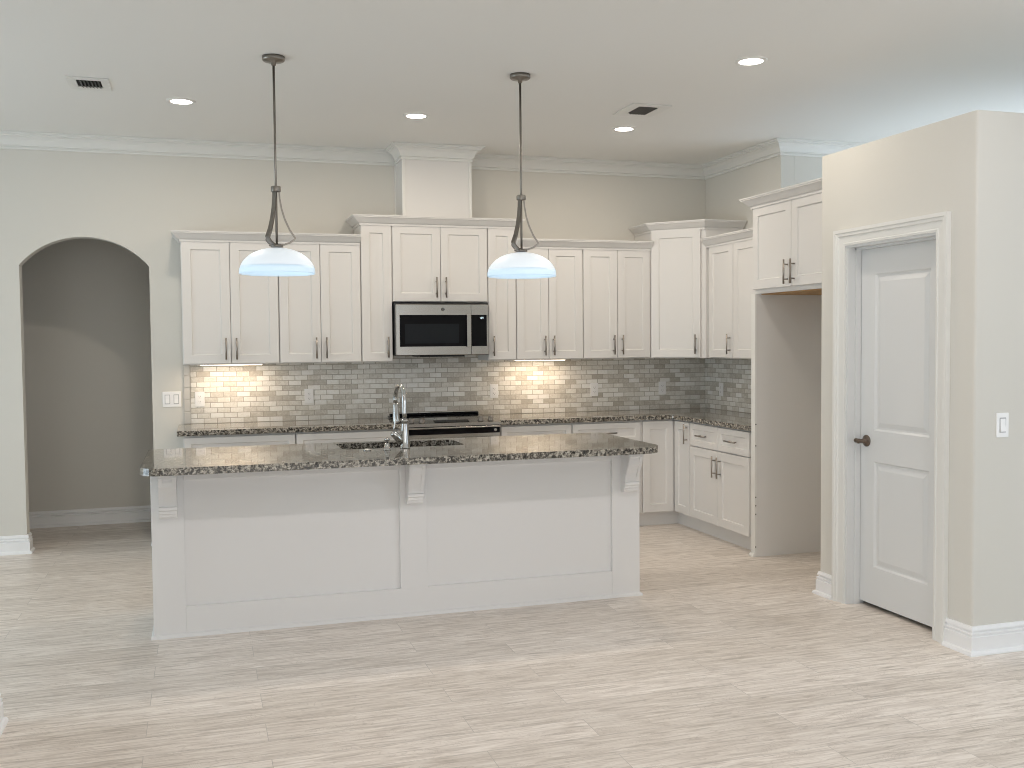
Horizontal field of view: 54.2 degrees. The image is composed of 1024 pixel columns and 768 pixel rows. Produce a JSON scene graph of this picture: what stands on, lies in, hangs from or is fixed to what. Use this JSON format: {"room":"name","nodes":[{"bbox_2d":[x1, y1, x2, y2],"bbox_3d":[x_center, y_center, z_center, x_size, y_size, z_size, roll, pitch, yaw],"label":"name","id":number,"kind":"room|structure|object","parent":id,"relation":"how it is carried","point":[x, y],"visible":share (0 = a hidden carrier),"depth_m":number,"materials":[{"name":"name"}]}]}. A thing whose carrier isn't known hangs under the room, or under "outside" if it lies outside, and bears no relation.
{"room":"kitchen","nodes":[
{"label":"kitchen","id":0,"kind":"room"},
{"bbox_2d":[22,239,153,511],"bbox_3d":[-3.556,-0.313,7.994,4.540,3.055,1.110,-1,3,-17],"label":"wall","id":1,"kind":"structure","parent":0,"point":[86,302],"depth_m":8.45,"materials":[{"name":"white paint"}]},
{"bbox_2d":[29,505,150,528],"bbox_3d":[-3.668,1.129,8.454,4.300,0.136,0.035,-1,3,-17],"label":"baseboard","id":2,"kind":"structure","parent":1,"relation":"attached to","point":[131,514],"depth_m":8.48,"materials":[{"name":"white wood"}]},
{"bbox_2d":[0,149,705,535],"bbox_3d":[-2.467,-0.310,7.690,8.999,3.055,0.120,-1,3,-17],"label":"wall","id":3,"kind":"structure","parent":0,"point":[132,202],"depth_m":7.58,"materials":[{"name":"white paint"}]},
{"bbox_2d":[0,532,34,555],"bbox_3d":[-5.137,1.208,6.896,3.346,0.136,0.155,-1,3,-17],"label":"baseboard","id":4,"kind":"structure","parent":3,"relation":"attached to","point":[17,544],"depth_m":7.30,"materials":[{"name":"white wood"}]},
{"bbox_2d":[162,391,180,406],"bbox_3d":[-2.586,0.117,7.600,0.134,0.116,0.012,-1,3,-17],"label":"light switch","id":5,"kind":"object","parent":3,"relation":"attached to","point":[170,399],"visible":1,"depth_m":7.60,"materials":[{"name":"white plastic"}]},
{"bbox_2d":[0,130,394,165],"bbox_3d":[-3.831,-1.745,7.096,6.082,0.112,0.092,-1,3,-17],"label":"trim","id":6,"kind":"structure","parent":3,"relation":"attached to","point":[22,140],"depth_m":7.53,"materials":[{"name":"white paint"}]},
{"bbox_2d":[180,241,279,364],"bbox_3d":[-2.121,-0.608,7.527,0.693,0.914,0.352,-1,3,-17],"label":"upper cabinet","id":7,"kind":"object","parent":3,"relation":"attached to","point":[229,316],"visible":0.95,"depth_m":7.39,"materials":[{"name":"white paint"}]},
{"bbox_2d":[201,364,261,365],"bbox_3d":[-2.116,-0.146,7.544,0.455,0.010,0.060,-1,3,-17],"label":"light","id":8,"kind":"object","parent":7,"relation":"attached to","point":[211,364],"visible":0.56,"depth_m":7.51,"materials":[{"name":"white plastic"}]},
{"bbox_2d":[170,230,360,244],"bbox_3d":[-1.859,-1.093,7.582,1.373,0.075,0.386,-1,3,-17],"label":"crown molding","id":9,"kind":"structure","parent":7,"relation":"attached to","point":[178,235],"depth_m":7.41,"materials":[{"name":"white paint"}]},
{"bbox_2d":[278,243,361,362],"bbox_3d":[-1.495,-0.622,7.722,0.617,0.914,0.352,-1,3,-17],"label":"upper cabinet","id":10,"kind":"object","parent":3,"relation":"attached to","point":[320,312],"visible":0.97,"depth_m":7.60,"materials":[{"name":"white paint"}]},
{"bbox_2d":[354,225,392,361],"bbox_3d":[-1.085,-0.707,7.847,0.243,1.066,0.352,-1,3,-17],"label":"upper cabinet","id":11,"kind":"object","parent":3,"relation":"attached to","point":[375,244],"visible":0.95,"depth_m":7.72,"materials":[{"name":"white paint"}]},
{"bbox_2d":[346,214,524,229],"bbox_3d":[-0.607,-1.272,7.966,1.376,0.075,0.386,-1,3,-17],"label":"crown molding","id":12,"kind":"structure","parent":11,"relation":"on","point":[354,220],"depth_m":7.79,"materials":[{"name":"white paint"}]},
{"bbox_2d":[391,226,486,303],"bbox_3d":[-0.604,-0.950,7.993,0.769,0.602,0.362,-1,3,-17],"label":"upper cabinet","id":13,"kind":"object","parent":3,"relation":"attached to","point":[429,264],"visible":0.94,"depth_m":7.85,"materials":[{"name":"white paint"}]},
{"bbox_2d":[385,142,484,217],"bbox_3d":[-0.620,-1.558,7.940,0.730,0.615,0.408,-1,3,-17],"label":"chase","id":14,"kind":"object","parent":13,"relation":"on","point":[430,179],"visible":0.95,"depth_m":7.83,"materials":[{"name":"white paint"}]},
{"bbox_2d":[392,303,488,356],"bbox_3d":[-0.591,-0.429,7.980,0.751,0.418,0.413,-1,3,-17],"label":"microwave","id":15,"kind":"object","parent":13,"relation":"attached to","point":[418,329],"visible":0.98,"depth_m":7.80,"materials":[{"name":"silver metal"}]},
{"bbox_2d":[183,355,704,423],"bbox_3d":[-0.389,0.000,8.283,4.432,0.520,0.010,-1,3,-17],"label":"backsplash","id":16,"kind":"structure","parent":3,"relation":"attached to","point":[349,390],"depth_m":8.21,"materials":[{"name":"tile"}]},
{"bbox_2d":[195,392,204,406],"bbox_3d":[-2.390,0.117,7.653,0.070,0.114,0.008,-1,3,-17],"label":"wall outlet","id":17,"kind":"object","parent":16,"relation":"attached to","point":[199,396],"visible":1,"depth_m":7.65,"materials":[{"name":"white plastic"}]},
{"bbox_2d":[304,389,313,402],"bbox_3d":[-1.603,0.095,7.898,0.070,0.114,0.008,-1,3,-17],"label":"wall outlet","id":18,"kind":"object","parent":16,"relation":"attached to","point":[309,395],"visible":1,"depth_m":7.90,"materials":[{"name":"white plastic"}]},
{"bbox_2d":[490,384,497,397],"bbox_3d":[-0.149,0.059,8.351,0.070,0.114,0.008,-1,3,-17],"label":"wall outlet","id":19,"kind":"object","parent":16,"relation":"attached to","point":[493,387],"visible":1,"depth_m":8.35,"materials":[{"name":"white plastic"}]},
{"bbox_2d":[590,383,597,395],"bbox_3d":[0.709,0.048,8.619,0.070,0.114,0.008,-1,3,-17],"label":"wall outlet","id":20,"kind":"object","parent":16,"relation":"attached to","point":[593,386],"visible":1,"depth_m":8.62,"materials":[{"name":"white plastic"}]},
{"bbox_2d":[659,381,665,394],"bbox_3d":[1.324,0.035,8.811,0.070,0.114,0.008,-1,3,-17],"label":"wall outlet","id":21,"kind":"object","parent":16,"relation":"attached to","point":[662,385],"visible":1,"depth_m":8.81,"materials":[{"name":"white plastic"}]},
{"bbox_2d":[478,228,515,359],"bbox_3d":[-0.120,-0.729,8.148,0.236,1.066,0.352,-1,3,-17],"label":"upper cabinet","id":22,"kind":"object","parent":3,"relation":"attached to","point":[501,293],"visible":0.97,"depth_m":8.02,"materials":[{"name":"white paint"}]},
{"bbox_2d":[515,248,582,359],"bbox_3d":[0.269,-0.661,8.272,0.576,0.914,0.352,-1,3,-17],"label":"upper cabinet","id":23,"kind":"object","parent":3,"relation":"attached to","point":[549,311],"visible":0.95,"depth_m":8.15,"materials":[{"name":"white paint"}]},
{"bbox_2d":[515,359,565,360],"bbox_3d":[0.232,-0.198,8.276,0.435,0.010,0.060,-1,3,-17],"label":"light","id":24,"kind":"object","parent":23,"relation":"attached to","point":[552,359],"visible":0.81,"depth_m":8.25,"materials":[{"name":"white plastic"}]},
{"bbox_2d":[520,360,551,360],"bbox_3d":[0.232,-0.196,8.276,0.423,0.004,0.048,-1,3,-17],"label":"diffuser","id":25,"kind":"object","parent":24,"relation":"attached to","point":[520,360],"depth_m":8.24,"materials":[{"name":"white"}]},
{"bbox_2d":[582,250,649,358],"bbox_3d":[0.835,-0.674,8.448,0.607,0.914,0.352,-1,3,-17],"label":"upper cabinet","id":26,"kind":"object","parent":3,"relation":"attached to","point":[615,283],"visible":0.94,"depth_m":8.31,"materials":[{"name":"white paint"}]},
{"bbox_2d":[516,238,653,250],"bbox_3d":[0.607,-1.140,8.181,1.185,0.075,0.062,-1,3,-17],"label":"crown molding","id":27,"kind":"structure","parent":26,"relation":"attached to","point":[527,242],"depth_m":8.18,"materials":[{"name":"white paint"}]},
{"bbox_2d":[471,138,865,179],"bbox_3d":[1.943,-1.846,8.265,4.556,0.112,1.298,-1,3,-17],"label":"trim","id":28,"kind":"structure","parent":3,"relation":"attached to","point":[775,147],"depth_m":8.36,"materials":[{"name":"white paint"}]},
{"bbox_2d":[628,219,746,357],"bbox_3d":[1.472,-0.786,8.455,0.738,1.126,0.711,-1,3,-17],"label":"upper cabinet","id":29,"kind":"object","parent":3,"relation":"attached to","point":[679,260],"visible":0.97,"depth_m":8.27,"materials":[{"name":"white paint"}]},
{"bbox_2d":[0,522,1023,767],"bbox_3d":[-0.043,1.393,3.734,11.200,0.060,13.000,-1,3,-17],"label":"floor","id":30,"kind":"structure","parent":0,"point":[726,657],"depth_m":4.47,"materials":[{"name":"wood"}]},
{"bbox_2d":[183,432,294,447],"bbox_3d":[-2.030,0.786,7.456,0.777,0.876,0.667,-1,3,-17],"label":"base cabinet","id":31,"kind":"object","parent":30,"relation":"on","point":[267,438],"visible":0.05,"depth_m":7.16,"materials":[{"name":"white paint"}]},
{"bbox_2d":[177,418,400,436],"bbox_3d":[-1.682,0.321,7.550,1.600,0.038,0.638,-1,3,-17],"label":"countertop","id":32,"kind":"structure","parent":31,"relation":"on","point":[368,423],"depth_m":7.38,"materials":[{"name":"stone"}]},
{"bbox_2d":[295,429,400,443],"bbox_3d":[-1.284,0.770,7.688,0.778,0.876,0.667,-1,3,-17],"label":"base cabinet","id":33,"kind":"object","parent":30,"relation":"on","point":[353,435],"visible":0.03,"depth_m":7.38,"materials":[{"name":"white paint"}]},
{"bbox_2d":[150,454,642,639],"bbox_3d":[-0.635,0.842,5.835,2.766,0.876,0.852,-1,3,-17],"label":"kitchen island","id":34,"kind":"object","parent":30,"relation":"on","point":[268,550],"visible":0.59,"depth_m":5.52,"materials":[{"name":"white paint"}]},
{"bbox_2d":[140,432,657,475],"bbox_3d":[-0.614,0.388,5.752,2.823,0.038,0.974,-1,3,-17],"label":"island countertop","id":35,"kind":"structure","parent":34,"relation":"on","point":[284,457],"depth_m":5.53,"materials":[{"name":"stone"}]},
{"bbox_2d":[383,437,390,449],"bbox_3d":[-0.717,0.338,5.686,0.044,0.069,0.108,-1,3,-17],"label":"soap dispenser","id":36,"kind":"object","parent":35,"relation":"on","point":[387,445],"visible":1,"depth_m":5.64,"materials":[{"name":"silver metal"}]},
{"bbox_2d":[390,383,409,448],"bbox_3d":[-0.667,0.180,5.809,0.117,0.373,0.233,-1,3,-17],"label":"kitchen faucet","id":37,"kind":"object","parent":35,"relation":"on","point":[402,439],"visible":1,"depth_m":5.73,"materials":[{"name":"silver metal"}]},
{"bbox_2d":[388,411,500,439],"bbox_3d":[-0.532,0.715,7.884,0.763,0.954,0.716,-1,3,-17],"label":"range","id":38,"kind":"object","parent":30,"relation":"on","point":[461,424],"visible":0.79,"depth_m":7.63,"materials":[{"name":"silver metal"}]},
{"bbox_2d":[388,411,495,421],"bbox_3d":[-0.559,0.258,7.938,0.763,0.032,0.562,-1,3,-17],"label":"cooktop","id":39,"kind":"object","parent":38,"relation":"in","point":[461,415],"depth_m":8.01,"materials":[{"name":"black glass"}]},
{"bbox_2d":[500,423,570,435],"bbox_3d":[0.108,0.739,8.122,0.587,0.876,0.667,-1,3,-17],"label":"base cabinet","id":40,"kind":"object","parent":30,"relation":"on","point":[554,428],"visible":0.03,"depth_m":7.83,"materials":[{"name":"white paint"}]},
{"bbox_2d":[571,420,640,512],"bbox_3d":[0.675,0.727,8.299,0.594,0.876,0.667,-1,3,-17],"label":"base cabinet","id":41,"kind":"object","parent":30,"relation":"on","point":[626,429],"visible":0.24,"depth_m":8.03,"materials":[{"name":"white paint"}]},
{"bbox_2d":[639,419,698,530],"bbox_3d":[1.435,0.715,8.414,0.920,0.876,0.898,-1,3,-17],"label":"base cabinet","id":42,"kind":"object","parent":30,"relation":"on","point":[665,474],"visible":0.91,"depth_m":8.15,"materials":[{"name":"white paint"}]},
{"bbox_2d":[488,408,750,430],"bbox_3d":[1.002,0.288,7.760,2.098,0.038,1.836,-1,3,-17],"label":"countertop","id":43,"kind":"structure","parent":42,"relation":"on","point":[714,417],"depth_m":8.03,"materials":[{"name":"stone"}]},
{"bbox_2d":[690,422,750,549],"bbox_3d":[1.832,0.747,7.571,0.665,0.876,0.946,-1,3,-17],"label":"base cabinet","id":44,"kind":"object","parent":30,"relation":"on","point":[720,457],"visible":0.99,"depth_m":7.45,"materials":[{"name":"white paint"}]},
{"bbox_2d":[749,294,821,556],"bbox_3d":[1.981,0.286,7.073,0.658,1.836,0.056,-1,3,-17],"label":"wall","id":45,"kind":"structure","parent":30,"relation":"on","point":[786,330],"depth_m":7.03,"materials":[{"name":"white paint"}]},
{"bbox_2d":[0,0,1023,164],"bbox_3d":[-0.071,-1.748,3.601,11.200,0.120,13.000,-1,3,-17],"label":"ceiling","id":46,"kind":"structure","parent":0,"point":[862,71],"depth_m":5.64,"materials":[{"name":"white paint"}]},
{"bbox_2d":[65,76,111,90],"bbox_3d":[-2.476,-1.756,5.853,0.230,0.012,0.280,-1,3,-17],"label":"ceiling vent","id":47,"kind":"object","parent":46,"relation":"in","point":[82,83],"visible":1,"depth_m":5.84,"materials":[{"name":"white metal"}]},
{"bbox_2d":[166,98,195,104],"bbox_3d":[-2.086,-1.780,6.300,0.178,0.007,0.178,-1,3,-17],"label":"recessed light","id":48,"kind":"object","parent":46,"relation":"in","point":[179,101],"visible":1,"depth_m":6.29,"materials":[{"name":"white paint"}]},
{"bbox_2d":[239,54,314,275],"bbox_3d":[-1.272,-1.173,5.373,0.400,1.158,0.400,-1,3,-17],"label":"pendant lamp","id":49,"kind":"object","parent":46,"relation":"hanging from","point":[276,260],"visible":1,"depth_m":5.31,"materials":[{"name":"white glass"}]},
{"bbox_2d":[403,112,428,118],"bbox_3d":[-0.649,-1.813,6.761,0.178,0.007,0.178,-1,3,-17],"label":"recessed light","id":50,"kind":"object","parent":46,"relation":"in","point":[415,115],"visible":1,"depth_m":6.74,"materials":[{"name":"white plastic"}]},
{"bbox_2d":[487,72,555,278],"bbox_3d":[0.051,-1.202,5.781,0.400,1.158,0.400,-1,2,-4],"label":"pendant lamp","id":51,"kind":"object","parent":46,"relation":"hanging from","point":[520,265],"visible":1,"depth_m":5.72,"materials":[{"name":"white glass"}]},
{"bbox_2d":[612,126,635,131],"bbox_3d":[0.811,-1.846,7.238,0.178,0.007,0.178,-1,3,-17],"label":"recessed light","id":52,"kind":"object","parent":46,"relation":"in","point":[619,128],"visible":1,"depth_m":7.22,"materials":[{"name":"white plastic"}]},
{"bbox_2d":[613,103,671,116],"bbox_3d":[0.867,-1.819,6.654,0.280,0.012,0.330,-1,3,-17],"label":"ceiling vent","id":53,"kind":"object","parent":46,"relation":"in","point":[634,109],"visible":1,"depth_m":6.63,"materials":[{"name":"white metal"}]},
{"bbox_2d":[735,56,767,65],"bbox_3d":[1.317,-1.778,5.508,0.178,0.007,0.178,-1,3,-17],"label":"recessed light","id":54,"kind":"object","parent":46,"relation":"in","point":[751,60],"visible":1,"depth_m":5.49,"materials":[{"name":"white plastic"}]},
{"bbox_2d":[706,155,793,413],"bbox_3d":[1.968,-0.379,8.378,0.120,3.055,1.206,-1,3,-17],"label":"wall","id":55,"kind":"structure","parent":0,"point":[724,192],"depth_m":8.26,"materials":[{"name":"white paint"}]},
{"bbox_2d":[709,243,734,358],"bbox_3d":[1.800,-0.665,8.034,0.372,0.914,0.417,-1,3,-17],"label":"upper cabinet","id":56,"kind":"object","parent":55,"relation":"attached to","point":[720,257],"visible":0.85,"depth_m":7.98,"materials":[{"name":"white paint"}]},
{"bbox_2d":[705,358,750,412],"bbox_3d":[2.005,-0.012,8.068,0.010,0.520,1.826,-1,3,-17],"label":"backsplash","id":57,"kind":"structure","parent":55,"relation":"attached to","point":[735,374],"depth_m":8.54,"materials":[{"name":"tile"}]},
{"bbox_2d":[719,383,722,395],"bbox_3d":[1.811,0.046,8.664,0.008,0.114,0.070,-1,3,-17],"label":"wall outlet","id":58,"kind":"object","parent":57,"relation":"attached to","point":[720,384],"visible":1,"depth_m":8.66,"materials":[{"name":"white plastic"}]},
{"bbox_2d":[794,156,821,184],"bbox_3d":[3.238,-0.383,8.206,2.200,3.055,0.120,-1,3,-17],"label":"wall","id":59,"kind":"structure","parent":0,"point":[805,168],"depth_m":7.80,"materials":[{"name":"white paint"}]},
{"bbox_2d":[821,115,959,619],"bbox_3d":[2.051,-0.021,5.403,0.115,2.588,1.112,-1,3,-17],"label":"wall","id":60,"kind":"structure","parent":0,"point":[914,172],"depth_m":5.30,"materials":[{"name":"white paint"}]},
{"bbox_2d":[812,571,831,599],"bbox_3d":[1.889,1.186,5.924,0.135,0.136,0.182,-1,3,-17],"label":"baseboard","id":61,"kind":"structure","parent":60,"relation":"attached to","point":[824,580],"depth_m":5.91,"materials":[{"name":"white wood"}]},
{"bbox_2d":[831,211,950,644],"bbox_3d":[2.055,0.207,5.362,0.142,2.135,0.915,-1,3,-17],"label":"door","id":62,"kind":"structure","parent":60,"relation":"in","point":[892,279],"depth_m":5.42,"materials":[{"name":"white paint"}]},
{"bbox_2d":[955,110,1023,625],"bbox_3d":[3.134,-0.042,5.680,2.347,2.588,1.227,-1,3,-17],"label":"wall","id":63,"kind":"structure","parent":0,"point":[989,557],"depth_m":4.79,"materials":[{"name":"white paint"}]},
{"bbox_2d":[942,617,1023,656],"bbox_3d":[3.284,1.204,5.201,2.367,0.136,0.200,-1,3,-17],"label":"baseboard","id":64,"kind":"structure","parent":63,"relation":"attached to","point":[990,639],"depth_m":4.83,"materials":[{"name":"white wood"}]},
{"bbox_2d":[996,413,1008,437],"bbox_3d":[2.355,0.197,4.796,0.072,0.118,0.012,-1,3,-17],"label":"light switch","id":65,"kind":"object","parent":63,"relation":"attached to","point":[1002,419],"visible":1,"depth_m":4.79,"materials":[{"name":"white plastic"}]},
{"bbox_3d":[-1.576,-0.082,2.082,0.152,3.055,3.875,-1,3,-17],"label":"wall","id":66,"kind":"structure","parent":0,"visible":0},
{"bbox_2d":[0,693,8,736],"bbox_3d":[-1.552,1.375,2.166,0.187,0.136,3.910,-1,3,-17],"label":"baseboard","id":67,"kind":"structure","parent":66,"relation":"attached to","point":[3,720],"depth_m":4.00,"materials":[{"name":"white wood"}]},
{"bbox_3d":[2.407,-0.047,6.996,0.120,2.500,1.717,-1,3,-17],"label":"wall niche","id":68,"kind":"object","parent":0,"visible":0},
{"bbox_2d":[733,239,753,358],"bbox_3d":[1.975,-0.643,7.473,0.372,0.914,0.757,-1,3,-17],"label":"upper cabinet","id":69,"kind":"object","parent":68,"relation":"attached to","point":[743,250],"visible":0.09,"depth_m":7.67,"materials":[{"name":"white paint"}]},
{"bbox_2d":[700,228,752,247],"bbox_3d":[1.738,-1.126,7.599,0.062,0.075,1.176,-1,3,-17],"label":"crown molding","id":70,"kind":"structure","parent":69,"relation":"attached to","point":[745,234],"depth_m":7.76,"materials":[{"name":"white paint"}]},
{"bbox_2d":[739,177,821,294],"bbox_3d":[2.091,-0.941,6.562,0.699,0.668,1.128,-1,3,-17],"label":"upper cabinet","id":71,"kind":"object","parent":68,"relation":"attached to","point":[787,221],"visible":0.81,"depth_m":6.52,"materials":[{"name":"white paint"}]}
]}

